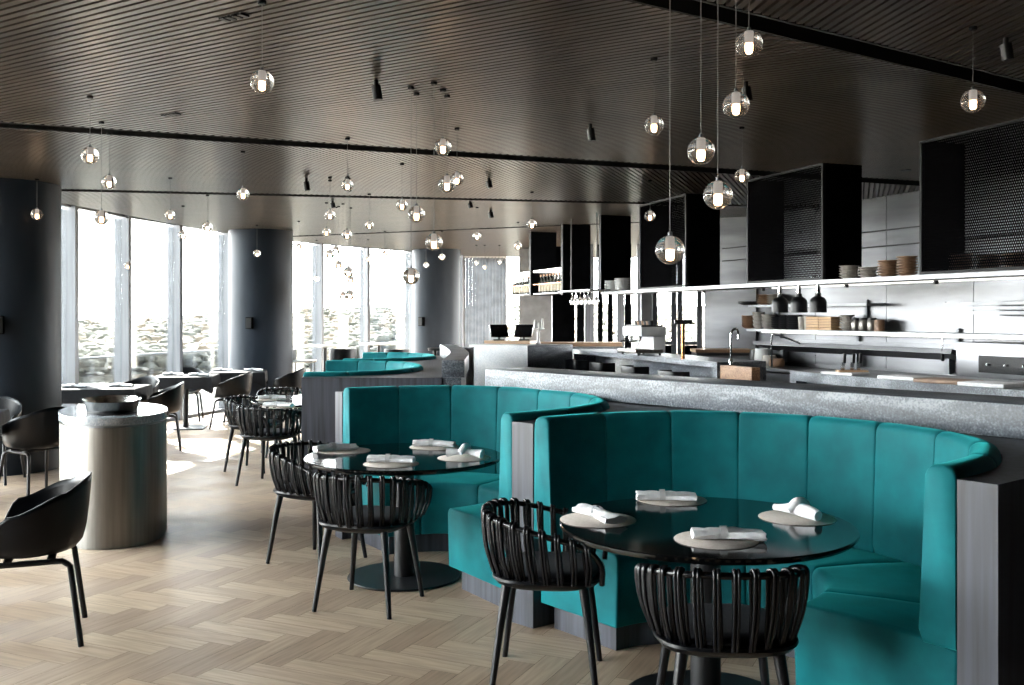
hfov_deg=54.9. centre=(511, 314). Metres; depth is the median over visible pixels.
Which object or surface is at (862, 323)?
jar
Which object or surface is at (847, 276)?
plate
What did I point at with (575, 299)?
wine glass
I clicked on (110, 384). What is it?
napkin
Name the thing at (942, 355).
ladle
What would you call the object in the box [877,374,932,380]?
folded cloth
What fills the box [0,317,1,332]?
grille
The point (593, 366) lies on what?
base cabinet
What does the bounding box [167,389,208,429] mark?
square table
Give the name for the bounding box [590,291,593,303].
wine glass
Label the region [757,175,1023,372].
wall
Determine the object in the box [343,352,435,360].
booth
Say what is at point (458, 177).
pendant light
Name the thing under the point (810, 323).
wooden board
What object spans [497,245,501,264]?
pendant light
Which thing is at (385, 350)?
stool
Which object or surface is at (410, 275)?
pendant light
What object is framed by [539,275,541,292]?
bottle
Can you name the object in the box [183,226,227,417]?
window
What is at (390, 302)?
window
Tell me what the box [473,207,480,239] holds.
pendant light
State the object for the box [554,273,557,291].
bottle
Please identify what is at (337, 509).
woven chair
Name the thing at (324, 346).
table
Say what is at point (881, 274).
plate
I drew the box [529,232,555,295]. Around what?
divider
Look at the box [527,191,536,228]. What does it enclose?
pendant light
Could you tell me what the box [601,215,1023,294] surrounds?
shelf
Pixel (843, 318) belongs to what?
plate
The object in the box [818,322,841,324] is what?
wooden board
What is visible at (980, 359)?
oven
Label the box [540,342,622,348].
countertop
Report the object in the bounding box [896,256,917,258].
plate
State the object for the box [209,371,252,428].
shell chair
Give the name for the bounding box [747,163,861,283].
upper cabinet
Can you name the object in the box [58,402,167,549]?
pedestal
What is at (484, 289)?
vertical blind
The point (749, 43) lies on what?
pendant light
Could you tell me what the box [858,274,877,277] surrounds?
plate
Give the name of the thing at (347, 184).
pendant light
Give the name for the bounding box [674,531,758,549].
placemat
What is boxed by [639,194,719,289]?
upper cabinet
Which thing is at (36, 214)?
pendant light
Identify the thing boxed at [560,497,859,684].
round table
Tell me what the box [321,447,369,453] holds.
placemat
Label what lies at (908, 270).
plate
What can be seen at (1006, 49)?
spotlight
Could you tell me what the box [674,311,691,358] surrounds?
tap
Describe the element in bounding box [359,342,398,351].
table
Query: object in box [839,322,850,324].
plate
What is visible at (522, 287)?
bottle
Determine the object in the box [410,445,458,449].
placemat
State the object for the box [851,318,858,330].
jar
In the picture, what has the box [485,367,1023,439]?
countertop
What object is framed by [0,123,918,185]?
ceiling track
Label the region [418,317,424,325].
wall speaker
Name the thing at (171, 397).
shell chair
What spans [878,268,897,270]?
plate
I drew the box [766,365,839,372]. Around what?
countertop
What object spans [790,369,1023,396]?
countertop
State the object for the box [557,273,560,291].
bottle
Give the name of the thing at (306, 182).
spotlight
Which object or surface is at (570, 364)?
base cabinet
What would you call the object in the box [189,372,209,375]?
napkin
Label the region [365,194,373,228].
pendant light
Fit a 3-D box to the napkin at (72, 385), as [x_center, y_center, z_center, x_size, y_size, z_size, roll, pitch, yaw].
[-5.151,0.832,11.603,0.277,0.051,0.122,0,0,-17]
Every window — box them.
[62,203,78,406]
[79,206,130,404]
[131,216,182,421]
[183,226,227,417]
[293,241,323,371]
[324,243,369,359]
[370,247,411,352]
[460,255,464,346]
[465,255,506,339]
[593,258,593,341]
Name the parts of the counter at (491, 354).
panel, panel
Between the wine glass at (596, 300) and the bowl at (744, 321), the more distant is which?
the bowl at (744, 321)
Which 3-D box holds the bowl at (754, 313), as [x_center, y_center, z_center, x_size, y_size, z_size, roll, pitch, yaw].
[3.323,-0.004,13.278,0.170,0.070,0.167,0,0,0]
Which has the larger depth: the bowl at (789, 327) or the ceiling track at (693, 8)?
the bowl at (789, 327)
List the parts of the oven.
trim, control panel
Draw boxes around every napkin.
[62,383,87,387]
[108,383,133,386]
[163,372,183,375]
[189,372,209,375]
[213,368,231,370]
[244,368,262,370]
[258,394,285,398]
[262,401,293,406]
[313,443,358,451]
[366,454,414,462]
[412,439,455,446]
[446,443,483,458]
[572,503,627,523]
[636,489,696,500]
[690,526,766,540]
[772,497,821,520]
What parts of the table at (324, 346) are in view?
post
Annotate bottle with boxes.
[512,278,514,294]
[514,277,517,293]
[517,277,519,293]
[519,277,521,293]
[521,277,523,293]
[524,276,526,293]
[526,276,528,293]
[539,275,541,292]
[542,274,544,292]
[545,274,547,292]
[548,274,550,291]
[551,273,554,291]
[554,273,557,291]
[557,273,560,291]
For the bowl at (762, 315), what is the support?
on the bowl at (763, 319)
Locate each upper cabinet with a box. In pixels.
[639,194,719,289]
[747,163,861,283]
[919,118,1023,274]
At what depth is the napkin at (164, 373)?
13.92 m
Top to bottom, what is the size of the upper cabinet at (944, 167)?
1.044 m
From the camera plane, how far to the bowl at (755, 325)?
13.23 m
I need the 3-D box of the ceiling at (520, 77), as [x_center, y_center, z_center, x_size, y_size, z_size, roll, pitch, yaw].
[-0.038,-1.390,7.037,24.501,0.060,31.930,0,0,-34]
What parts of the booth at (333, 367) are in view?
panel, panel, panel, panel, panel, panel, panel, panel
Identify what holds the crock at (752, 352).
on the bench at (775, 374)
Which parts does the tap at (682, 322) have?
stem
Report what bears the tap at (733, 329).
on the countertop at (698, 366)
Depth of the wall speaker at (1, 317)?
9.67 m
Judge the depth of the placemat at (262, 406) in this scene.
9.12 m
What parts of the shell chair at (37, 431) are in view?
leg frame, cross rail, leg frame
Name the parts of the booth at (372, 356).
panel, panel, panel, panel, panel, panel, panel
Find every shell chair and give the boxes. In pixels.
[0,396,25,485]
[0,407,64,495]
[0,472,91,646]
[124,376,158,402]
[147,381,183,450]
[183,367,203,421]
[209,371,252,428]
[272,368,305,408]
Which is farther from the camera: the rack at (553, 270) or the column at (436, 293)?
the column at (436, 293)
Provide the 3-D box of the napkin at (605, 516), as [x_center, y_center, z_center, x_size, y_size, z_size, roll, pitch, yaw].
[0.362,0.832,4.152,0.114,0.051,0.278,0,0,-30]
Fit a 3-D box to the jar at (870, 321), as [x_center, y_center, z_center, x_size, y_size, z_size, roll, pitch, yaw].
[4.110,0.109,11.245,0.110,0.150,0.110,0,0,0]
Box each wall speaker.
[0,316,3,333]
[245,317,252,328]
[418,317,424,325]
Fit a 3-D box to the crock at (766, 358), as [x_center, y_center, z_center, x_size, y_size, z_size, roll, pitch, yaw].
[3.333,0.590,12.756,0.200,0.140,0.200,0,0,0]
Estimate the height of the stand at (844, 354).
0.190 m
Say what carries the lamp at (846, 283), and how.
attached to the shelf at (1009, 274)
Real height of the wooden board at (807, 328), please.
0.030 m
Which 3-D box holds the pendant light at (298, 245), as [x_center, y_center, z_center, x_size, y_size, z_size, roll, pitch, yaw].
[-3.085,-1.157,14.251,0.087,0.406,0.087,0,0,11]
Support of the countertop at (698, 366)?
on the floor at (222, 493)
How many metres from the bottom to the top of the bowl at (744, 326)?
0.045 m
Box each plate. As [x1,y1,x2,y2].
[614,288,629,290]
[738,301,757,302]
[739,303,757,304]
[756,302,768,304]
[839,265,858,267]
[839,268,858,270]
[839,270,858,272]
[839,273,858,275]
[839,275,858,278]
[839,317,854,319]
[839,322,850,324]
[839,327,850,330]
[858,267,877,268]
[858,269,877,271]
[858,272,878,274]
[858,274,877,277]
[877,263,897,265]
[877,265,897,267]
[877,271,897,272]
[877,273,897,276]
[878,260,897,262]
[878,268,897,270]
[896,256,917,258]
[896,259,917,261]
[896,261,917,263]
[896,264,917,266]
[896,267,917,269]
[896,269,917,271]
[896,272,917,275]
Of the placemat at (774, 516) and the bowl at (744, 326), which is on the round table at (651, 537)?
the placemat at (774, 516)
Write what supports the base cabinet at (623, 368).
on the floor at (222, 493)
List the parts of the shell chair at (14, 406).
leg frame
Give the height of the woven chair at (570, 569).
0.762 m
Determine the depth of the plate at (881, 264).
8.18 m
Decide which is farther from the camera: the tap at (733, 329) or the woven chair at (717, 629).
the tap at (733, 329)
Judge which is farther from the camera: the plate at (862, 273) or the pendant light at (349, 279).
the pendant light at (349, 279)
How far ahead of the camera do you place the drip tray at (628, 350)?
12.11 m
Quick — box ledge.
[753,338,955,373]
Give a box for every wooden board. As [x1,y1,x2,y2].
[806,319,818,321]
[806,322,818,324]
[806,327,826,329]
[818,317,839,318]
[818,319,841,321]
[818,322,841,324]
[818,325,840,327]
[818,328,841,329]
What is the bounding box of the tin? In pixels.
[874,320,884,330]
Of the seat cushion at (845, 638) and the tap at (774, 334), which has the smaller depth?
the seat cushion at (845, 638)
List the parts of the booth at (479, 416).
panel, panel, panel, panel, panel, panel, panel, panel, panel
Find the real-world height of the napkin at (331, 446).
0.051 m
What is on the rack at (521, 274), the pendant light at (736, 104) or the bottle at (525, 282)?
the bottle at (525, 282)
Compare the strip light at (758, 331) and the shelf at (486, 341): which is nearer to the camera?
the strip light at (758, 331)
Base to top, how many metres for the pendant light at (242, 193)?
0.408 m
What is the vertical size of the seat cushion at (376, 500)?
0.345 m
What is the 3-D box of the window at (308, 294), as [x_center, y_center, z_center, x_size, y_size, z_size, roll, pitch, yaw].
[-4.013,0.087,18.367,0.210,3.025,1.453,0,0,23]
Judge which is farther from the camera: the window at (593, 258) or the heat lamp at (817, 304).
the window at (593, 258)
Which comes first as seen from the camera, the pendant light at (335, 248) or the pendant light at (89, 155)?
the pendant light at (89, 155)
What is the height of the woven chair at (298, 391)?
0.762 m
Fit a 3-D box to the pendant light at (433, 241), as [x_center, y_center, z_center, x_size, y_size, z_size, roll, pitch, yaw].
[-0.455,-0.868,5.749,0.102,0.985,0.102,0,0,-4]
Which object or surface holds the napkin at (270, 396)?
on the placemat at (286, 398)
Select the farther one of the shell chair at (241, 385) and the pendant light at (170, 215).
the shell chair at (241, 385)
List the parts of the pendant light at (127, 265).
cord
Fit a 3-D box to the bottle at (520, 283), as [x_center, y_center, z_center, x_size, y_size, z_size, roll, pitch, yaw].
[0.156,-0.500,16.854,0.073,0.300,0.073,0,0,0]
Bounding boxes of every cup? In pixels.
[798,317,803,329]
[804,316,813,329]
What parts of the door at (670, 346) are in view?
panel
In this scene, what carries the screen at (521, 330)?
on the counter at (491, 354)
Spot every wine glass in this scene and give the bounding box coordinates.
[570,292,573,304]
[574,292,577,304]
[585,291,589,303]
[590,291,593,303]
[594,291,598,303]
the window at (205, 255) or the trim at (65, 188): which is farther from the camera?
the window at (205, 255)
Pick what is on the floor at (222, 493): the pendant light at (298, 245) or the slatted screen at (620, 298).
the slatted screen at (620, 298)
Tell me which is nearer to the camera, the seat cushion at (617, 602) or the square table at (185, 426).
the seat cushion at (617, 602)
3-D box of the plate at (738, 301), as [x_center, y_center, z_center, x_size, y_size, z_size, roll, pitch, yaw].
[3.250,-0.173,13.550,0.280,0.030,0.276,0,0,0]
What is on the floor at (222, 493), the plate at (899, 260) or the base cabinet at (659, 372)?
the base cabinet at (659, 372)
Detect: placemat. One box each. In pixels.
[256,398,286,400]
[262,406,294,408]
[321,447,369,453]
[363,461,418,467]
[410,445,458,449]
[438,454,490,461]
[560,513,635,527]
[639,496,706,505]
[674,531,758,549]
[758,510,836,525]
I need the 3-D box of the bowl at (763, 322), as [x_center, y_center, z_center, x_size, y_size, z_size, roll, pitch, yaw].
[3.402,0.110,13.072,0.200,0.060,0.197,0,0,0]
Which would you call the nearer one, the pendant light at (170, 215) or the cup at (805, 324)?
the pendant light at (170, 215)
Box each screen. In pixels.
[489,324,508,340]
[514,324,533,340]
[577,244,639,347]
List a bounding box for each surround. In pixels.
[302,356,443,478]
[335,391,1023,684]
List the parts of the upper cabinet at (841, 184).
panel, edge frame, panel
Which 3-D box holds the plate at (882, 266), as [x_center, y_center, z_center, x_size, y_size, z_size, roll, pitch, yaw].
[3.146,-0.397,8.241,0.170,0.030,0.167,0,0,0]
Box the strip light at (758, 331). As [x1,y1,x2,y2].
[758,331,1023,339]
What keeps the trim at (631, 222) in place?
attached to the wall at (723, 312)
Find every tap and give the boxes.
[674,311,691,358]
[729,328,739,363]
[771,333,800,367]
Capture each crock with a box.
[749,350,754,359]
[754,348,768,360]
[762,355,776,365]
[769,358,784,366]
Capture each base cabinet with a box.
[565,359,588,370]
[589,362,614,371]
[620,365,648,373]
[657,370,689,376]
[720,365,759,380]
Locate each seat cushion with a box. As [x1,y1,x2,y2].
[362,475,419,536]
[418,472,499,533]
[448,503,505,587]
[478,480,498,503]
[541,541,657,627]
[658,561,746,609]
[746,548,902,608]
[795,592,956,684]
[812,562,920,602]
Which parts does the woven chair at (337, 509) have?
leg, leg, rail, leg, leg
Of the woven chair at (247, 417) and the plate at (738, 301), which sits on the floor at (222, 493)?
the woven chair at (247, 417)
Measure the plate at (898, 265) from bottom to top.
0.030 m
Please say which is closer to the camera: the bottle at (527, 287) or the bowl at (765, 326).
the bowl at (765, 326)
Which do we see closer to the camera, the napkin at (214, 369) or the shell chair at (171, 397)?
the shell chair at (171, 397)
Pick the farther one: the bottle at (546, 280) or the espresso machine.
the bottle at (546, 280)
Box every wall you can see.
[519,248,551,341]
[552,246,574,341]
[640,294,651,320]
[704,217,756,349]
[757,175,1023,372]
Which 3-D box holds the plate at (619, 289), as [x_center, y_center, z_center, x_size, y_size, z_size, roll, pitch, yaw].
[1.432,-0.331,12.821,0.200,0.030,0.197,0,0,0]
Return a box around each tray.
[618,348,662,352]
[913,377,983,384]
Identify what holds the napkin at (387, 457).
on the placemat at (368, 464)
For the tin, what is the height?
0.130 m
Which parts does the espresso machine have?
cup rail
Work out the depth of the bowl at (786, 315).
12.48 m
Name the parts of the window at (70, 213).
pane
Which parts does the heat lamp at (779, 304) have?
stem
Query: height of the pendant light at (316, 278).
0.757 m
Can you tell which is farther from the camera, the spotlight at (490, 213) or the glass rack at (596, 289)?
the glass rack at (596, 289)
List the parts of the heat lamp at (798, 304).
stem, lamp shade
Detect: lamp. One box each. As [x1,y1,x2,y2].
[771,277,1023,288]
[772,286,787,312]
[790,285,807,312]
[809,284,826,312]
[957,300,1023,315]
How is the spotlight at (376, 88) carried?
attached to the ceiling at (520, 77)
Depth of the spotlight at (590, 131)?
6.99 m
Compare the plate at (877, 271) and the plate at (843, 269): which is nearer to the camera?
the plate at (877, 271)
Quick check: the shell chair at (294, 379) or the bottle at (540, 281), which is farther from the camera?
the bottle at (540, 281)
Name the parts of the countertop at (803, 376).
panel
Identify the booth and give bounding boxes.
[303,360,423,376]
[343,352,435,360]
[343,385,609,605]
[534,411,1001,684]
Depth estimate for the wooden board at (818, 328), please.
11.80 m
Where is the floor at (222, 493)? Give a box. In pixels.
[0,408,795,684]
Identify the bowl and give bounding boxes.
[82,395,140,414]
[741,320,752,322]
[741,325,753,327]
[752,312,764,315]
[752,316,762,319]
[752,320,761,323]
[752,323,762,328]
[761,314,775,317]
[761,318,771,320]
[761,321,772,323]
[761,324,772,328]
[786,315,801,316]
[786,319,797,321]
[786,326,797,328]
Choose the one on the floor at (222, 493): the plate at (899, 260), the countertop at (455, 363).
the countertop at (455, 363)
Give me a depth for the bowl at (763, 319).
13.00 m
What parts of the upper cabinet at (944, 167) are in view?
panel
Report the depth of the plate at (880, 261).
8.19 m
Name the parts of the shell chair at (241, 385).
leg frame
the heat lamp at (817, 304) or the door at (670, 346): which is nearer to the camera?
the heat lamp at (817, 304)
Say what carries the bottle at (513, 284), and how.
on the rack at (521, 274)
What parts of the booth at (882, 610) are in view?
panel, panel, panel, panel, panel, panel, panel, panel, panel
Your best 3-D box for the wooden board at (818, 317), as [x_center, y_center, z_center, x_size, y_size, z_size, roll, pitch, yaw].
[3.857,0.036,11.898,0.200,0.030,0.230,0,0,-21]
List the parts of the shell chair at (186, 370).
leg frame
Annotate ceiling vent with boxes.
[160,112,182,116]
[216,11,251,21]
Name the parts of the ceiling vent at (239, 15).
louvre blade, louvre blade, vent frame, louvre blade, louvre blade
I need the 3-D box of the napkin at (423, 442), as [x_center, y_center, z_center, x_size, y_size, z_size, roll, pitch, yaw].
[-0.508,0.832,6.419,0.277,0.051,0.121,0,0,6]
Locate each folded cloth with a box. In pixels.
[821,371,869,375]
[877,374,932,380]
[957,380,1022,387]
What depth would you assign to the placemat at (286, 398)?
9.98 m
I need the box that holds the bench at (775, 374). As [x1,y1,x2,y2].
[766,362,955,382]
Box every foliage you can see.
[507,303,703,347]
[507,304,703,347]
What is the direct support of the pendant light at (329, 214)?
hanging from the ceiling at (520, 77)
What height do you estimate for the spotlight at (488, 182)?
0.104 m
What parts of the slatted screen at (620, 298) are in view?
panel, panel, panel, panel, panel, panel, panel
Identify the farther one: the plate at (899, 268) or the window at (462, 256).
the window at (462, 256)
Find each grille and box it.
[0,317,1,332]
[246,318,250,327]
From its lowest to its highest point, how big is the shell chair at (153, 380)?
0.803 m
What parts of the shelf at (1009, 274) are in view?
gallery rail, gallery rail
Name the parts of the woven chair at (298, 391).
leg, rail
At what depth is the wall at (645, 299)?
13.92 m
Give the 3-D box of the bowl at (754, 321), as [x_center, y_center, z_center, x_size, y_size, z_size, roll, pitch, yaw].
[3.323,0.098,13.278,0.170,0.070,0.167,0,0,0]
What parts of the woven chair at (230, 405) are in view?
leg, leg, rail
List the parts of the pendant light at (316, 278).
cord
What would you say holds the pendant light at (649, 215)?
hanging from the ceiling at (520, 77)
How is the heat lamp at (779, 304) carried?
hanging from the shelf at (1009, 274)
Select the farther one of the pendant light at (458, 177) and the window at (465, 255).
the window at (465, 255)
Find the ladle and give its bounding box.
[941,337,943,360]
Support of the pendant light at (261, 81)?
hanging from the ceiling at (520, 77)
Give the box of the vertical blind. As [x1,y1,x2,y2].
[460,256,505,346]
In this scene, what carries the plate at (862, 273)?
on the plate at (864, 275)
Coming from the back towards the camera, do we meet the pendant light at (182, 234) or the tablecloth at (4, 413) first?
the pendant light at (182, 234)
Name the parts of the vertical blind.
head rail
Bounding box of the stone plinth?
[462,347,473,385]
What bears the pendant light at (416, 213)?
hanging from the ceiling at (520, 77)
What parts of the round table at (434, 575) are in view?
plate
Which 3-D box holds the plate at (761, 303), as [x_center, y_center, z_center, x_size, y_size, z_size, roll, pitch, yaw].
[3.383,-0.153,13.205,0.220,0.035,0.217,0,0,0]
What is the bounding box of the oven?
[955,341,1023,380]
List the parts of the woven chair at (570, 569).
leg, leg, rail, leg, leg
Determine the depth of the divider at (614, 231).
13.46 m
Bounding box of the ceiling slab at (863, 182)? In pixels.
[684,182,889,252]
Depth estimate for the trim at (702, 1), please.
4.80 m
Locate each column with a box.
[0,178,61,475]
[228,228,292,414]
[412,248,459,355]
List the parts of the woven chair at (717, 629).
leg, leg, rail, leg, leg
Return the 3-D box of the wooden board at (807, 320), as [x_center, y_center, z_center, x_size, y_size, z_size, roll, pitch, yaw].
[3.771,0.069,12.121,0.200,0.030,0.230,0,0,-21]
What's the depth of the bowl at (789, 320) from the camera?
12.49 m
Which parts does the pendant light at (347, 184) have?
cord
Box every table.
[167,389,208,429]
[251,395,301,471]
[304,344,345,371]
[304,443,499,591]
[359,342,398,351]
[428,348,439,355]
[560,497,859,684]
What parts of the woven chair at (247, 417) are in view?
leg, leg, rail, leg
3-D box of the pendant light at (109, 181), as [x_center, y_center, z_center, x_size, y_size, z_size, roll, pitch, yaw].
[-3.010,-1.151,7.360,0.105,0.418,0.105,0,0,0]
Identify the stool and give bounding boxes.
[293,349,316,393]
[329,348,356,359]
[384,349,409,352]
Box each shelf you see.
[484,340,536,343]
[507,294,532,295]
[533,292,560,294]
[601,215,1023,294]
[746,328,1023,341]
[748,300,885,317]
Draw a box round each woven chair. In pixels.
[223,395,284,473]
[235,406,301,485]
[256,387,301,457]
[266,440,366,565]
[312,472,432,619]
[481,497,607,684]
[634,562,809,684]
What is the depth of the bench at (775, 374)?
12.11 m
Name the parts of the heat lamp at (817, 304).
stem, lamp shade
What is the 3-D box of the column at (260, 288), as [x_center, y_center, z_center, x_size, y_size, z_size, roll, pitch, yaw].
[-4.080,0.080,16.000,1.020,3.040,1.020,0,0,0]
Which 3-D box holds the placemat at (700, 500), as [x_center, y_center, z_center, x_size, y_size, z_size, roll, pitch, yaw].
[0.744,0.858,4.579,0.320,0.003,0.320,0,0,0]
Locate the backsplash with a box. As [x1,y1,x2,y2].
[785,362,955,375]
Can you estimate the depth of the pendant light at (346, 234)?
9.67 m
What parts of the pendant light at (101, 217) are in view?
cord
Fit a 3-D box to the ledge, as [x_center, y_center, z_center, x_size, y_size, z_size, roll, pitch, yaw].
[3.971,0.465,11.577,0.340,0.310,3.400,0,0,-21]
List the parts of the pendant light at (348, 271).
cord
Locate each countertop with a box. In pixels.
[440,344,468,386]
[472,344,557,344]
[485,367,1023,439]
[540,342,622,348]
[573,349,765,380]
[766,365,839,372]
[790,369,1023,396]
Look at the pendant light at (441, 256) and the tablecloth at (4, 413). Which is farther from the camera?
the pendant light at (441, 256)
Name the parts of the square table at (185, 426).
plate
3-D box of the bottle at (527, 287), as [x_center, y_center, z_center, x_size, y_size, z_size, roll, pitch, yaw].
[0.274,-0.500,16.500,0.073,0.300,0.073,0,0,0]
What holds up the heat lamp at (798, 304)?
hanging from the shelf at (1009, 274)
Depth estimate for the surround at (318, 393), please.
8.74 m
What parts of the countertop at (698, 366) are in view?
panel, panel, panel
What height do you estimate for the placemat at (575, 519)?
0.003 m
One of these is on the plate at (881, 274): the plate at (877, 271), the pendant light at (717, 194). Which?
the plate at (877, 271)
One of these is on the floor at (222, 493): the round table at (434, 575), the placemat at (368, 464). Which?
the round table at (434, 575)
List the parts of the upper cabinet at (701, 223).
panel, edge frame, panel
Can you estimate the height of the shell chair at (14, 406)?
0.803 m
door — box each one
[652,264,676,353]
[677,245,701,354]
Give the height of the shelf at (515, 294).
0.020 m
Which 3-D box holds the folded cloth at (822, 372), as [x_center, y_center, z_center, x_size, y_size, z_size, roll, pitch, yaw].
[2.936,0.512,8.683,0.240,0.025,0.340,0,0,-33]
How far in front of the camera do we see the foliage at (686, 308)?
255.92 m
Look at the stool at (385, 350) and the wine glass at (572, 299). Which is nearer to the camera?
the wine glass at (572, 299)
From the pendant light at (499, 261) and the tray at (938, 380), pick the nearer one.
the tray at (938, 380)
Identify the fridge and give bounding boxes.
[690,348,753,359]
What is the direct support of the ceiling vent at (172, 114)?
in the ceiling at (520, 77)
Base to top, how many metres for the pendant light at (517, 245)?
0.409 m
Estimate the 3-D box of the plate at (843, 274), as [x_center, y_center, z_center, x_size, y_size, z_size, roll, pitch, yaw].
[2.973,-0.353,8.690,0.170,0.030,0.167,0,0,0]
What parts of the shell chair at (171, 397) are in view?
leg frame, leg frame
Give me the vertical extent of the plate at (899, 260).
0.030 m
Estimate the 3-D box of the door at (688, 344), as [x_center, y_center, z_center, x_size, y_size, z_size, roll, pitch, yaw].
[2.518,0.300,13.960,0.346,2.600,0.060,0,0,3]
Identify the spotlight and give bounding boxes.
[303,178,309,191]
[330,201,335,208]
[371,79,382,100]
[486,178,492,188]
[488,210,493,217]
[586,124,595,141]
[741,81,752,100]
[999,37,1013,61]
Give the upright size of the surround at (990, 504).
1.045 m
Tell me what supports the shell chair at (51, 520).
on the floor at (222, 493)
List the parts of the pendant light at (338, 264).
cord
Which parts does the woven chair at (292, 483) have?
leg, leg, rail, leg, leg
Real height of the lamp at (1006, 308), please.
0.150 m
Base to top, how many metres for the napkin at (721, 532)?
0.051 m
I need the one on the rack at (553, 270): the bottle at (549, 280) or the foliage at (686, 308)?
the bottle at (549, 280)
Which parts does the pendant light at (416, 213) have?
cord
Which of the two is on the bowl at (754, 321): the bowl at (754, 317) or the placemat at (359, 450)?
the bowl at (754, 317)
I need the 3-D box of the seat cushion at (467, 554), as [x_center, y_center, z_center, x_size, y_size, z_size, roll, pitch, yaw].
[0.021,1.298,5.618,0.498,0.345,0.766,0,0,-33]
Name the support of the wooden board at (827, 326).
on the wooden board at (818, 328)
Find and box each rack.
[507,271,532,295]
[533,267,560,294]
[559,212,609,292]
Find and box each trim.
[0,121,912,180]
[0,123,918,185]
[62,189,794,207]
[65,188,818,206]
[293,222,638,236]
[298,223,594,235]
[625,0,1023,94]
[694,0,1023,81]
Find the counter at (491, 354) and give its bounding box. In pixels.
[469,340,572,385]
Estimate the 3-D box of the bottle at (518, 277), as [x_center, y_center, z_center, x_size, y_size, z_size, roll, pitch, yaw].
[0.117,-0.500,16.972,0.073,0.300,0.073,0,0,0]
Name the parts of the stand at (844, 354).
handle, handle, handle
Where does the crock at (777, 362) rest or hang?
on the bench at (775, 374)
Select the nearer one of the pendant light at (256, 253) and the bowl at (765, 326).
the bowl at (765, 326)
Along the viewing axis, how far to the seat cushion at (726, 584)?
4.73 m
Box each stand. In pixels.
[532,328,544,343]
[835,353,868,371]
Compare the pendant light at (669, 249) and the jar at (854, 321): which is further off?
the jar at (854, 321)
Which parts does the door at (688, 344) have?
panel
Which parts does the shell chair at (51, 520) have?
cross rail, leg frame, cross rail, leg frame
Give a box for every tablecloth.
[0,409,9,435]
[62,384,152,403]
[155,374,219,393]
[209,369,267,387]
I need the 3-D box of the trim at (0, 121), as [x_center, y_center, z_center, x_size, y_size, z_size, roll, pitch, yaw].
[1.646,-1.409,9.023,16.670,0.102,0.020,0,0,-22]
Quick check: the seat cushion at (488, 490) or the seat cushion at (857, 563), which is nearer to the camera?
the seat cushion at (857, 563)
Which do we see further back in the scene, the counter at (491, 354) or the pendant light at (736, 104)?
the counter at (491, 354)
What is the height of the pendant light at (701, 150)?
0.797 m
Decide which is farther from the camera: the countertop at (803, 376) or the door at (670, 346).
the door at (670, 346)
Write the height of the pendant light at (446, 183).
0.604 m
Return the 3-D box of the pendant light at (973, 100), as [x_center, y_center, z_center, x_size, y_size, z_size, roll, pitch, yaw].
[2.177,-1.158,4.651,0.108,0.404,0.108,0,0,26]
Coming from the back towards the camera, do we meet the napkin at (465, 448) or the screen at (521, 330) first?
the screen at (521, 330)
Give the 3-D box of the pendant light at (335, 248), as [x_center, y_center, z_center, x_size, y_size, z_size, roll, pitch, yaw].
[-2.216,-1.062,12.404,0.107,0.595,0.107,0,0,0]
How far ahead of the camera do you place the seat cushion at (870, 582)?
4.21 m
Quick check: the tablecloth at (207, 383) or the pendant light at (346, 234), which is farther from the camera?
the tablecloth at (207, 383)
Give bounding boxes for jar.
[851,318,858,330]
[858,318,866,330]
[867,318,876,330]
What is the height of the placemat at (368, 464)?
0.003 m
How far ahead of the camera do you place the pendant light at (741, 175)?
7.09 m
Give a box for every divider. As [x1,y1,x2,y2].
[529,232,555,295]
[561,224,590,294]
[599,215,630,291]
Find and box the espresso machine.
[618,325,665,355]
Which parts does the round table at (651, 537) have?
plate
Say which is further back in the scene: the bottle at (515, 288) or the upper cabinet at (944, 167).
the bottle at (515, 288)
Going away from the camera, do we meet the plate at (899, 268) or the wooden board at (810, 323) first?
the plate at (899, 268)
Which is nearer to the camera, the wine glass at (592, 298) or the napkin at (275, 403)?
the napkin at (275, 403)
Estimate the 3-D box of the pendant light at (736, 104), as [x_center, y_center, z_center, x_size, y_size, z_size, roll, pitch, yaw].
[0.871,-1.062,3.829,0.103,0.595,0.103,0,0,-19]
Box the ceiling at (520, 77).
[0,0,1023,257]
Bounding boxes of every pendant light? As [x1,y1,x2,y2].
[31,179,42,219]
[81,95,98,163]
[94,121,108,224]
[102,133,116,188]
[123,217,131,268]
[165,177,175,219]
[179,205,186,238]
[202,195,212,231]
[237,151,248,199]
[250,0,273,93]
[253,225,260,256]
[296,221,301,248]
[314,240,318,281]
[322,202,330,235]
[325,177,334,219]
[325,180,334,257]
[332,207,339,253]
[335,206,342,268]
[339,203,345,298]
[341,138,352,190]
[342,177,351,239]
[343,178,353,276]
[345,190,354,299]
[347,207,353,282]
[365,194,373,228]
[382,231,387,255]
[396,163,407,210]
[402,86,419,283]
[408,92,424,222]
[425,81,442,250]
[435,88,450,155]
[438,94,455,192]
[439,231,444,259]
[451,128,463,185]
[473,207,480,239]
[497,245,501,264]
[514,222,521,249]
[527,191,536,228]
[644,57,663,134]
[644,180,655,221]
[655,231,684,264]
[687,133,714,164]
[703,176,732,209]
[722,88,749,118]
[735,27,762,57]
[735,127,748,182]
[960,26,985,112]
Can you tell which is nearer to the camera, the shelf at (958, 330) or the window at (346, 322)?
the shelf at (958, 330)

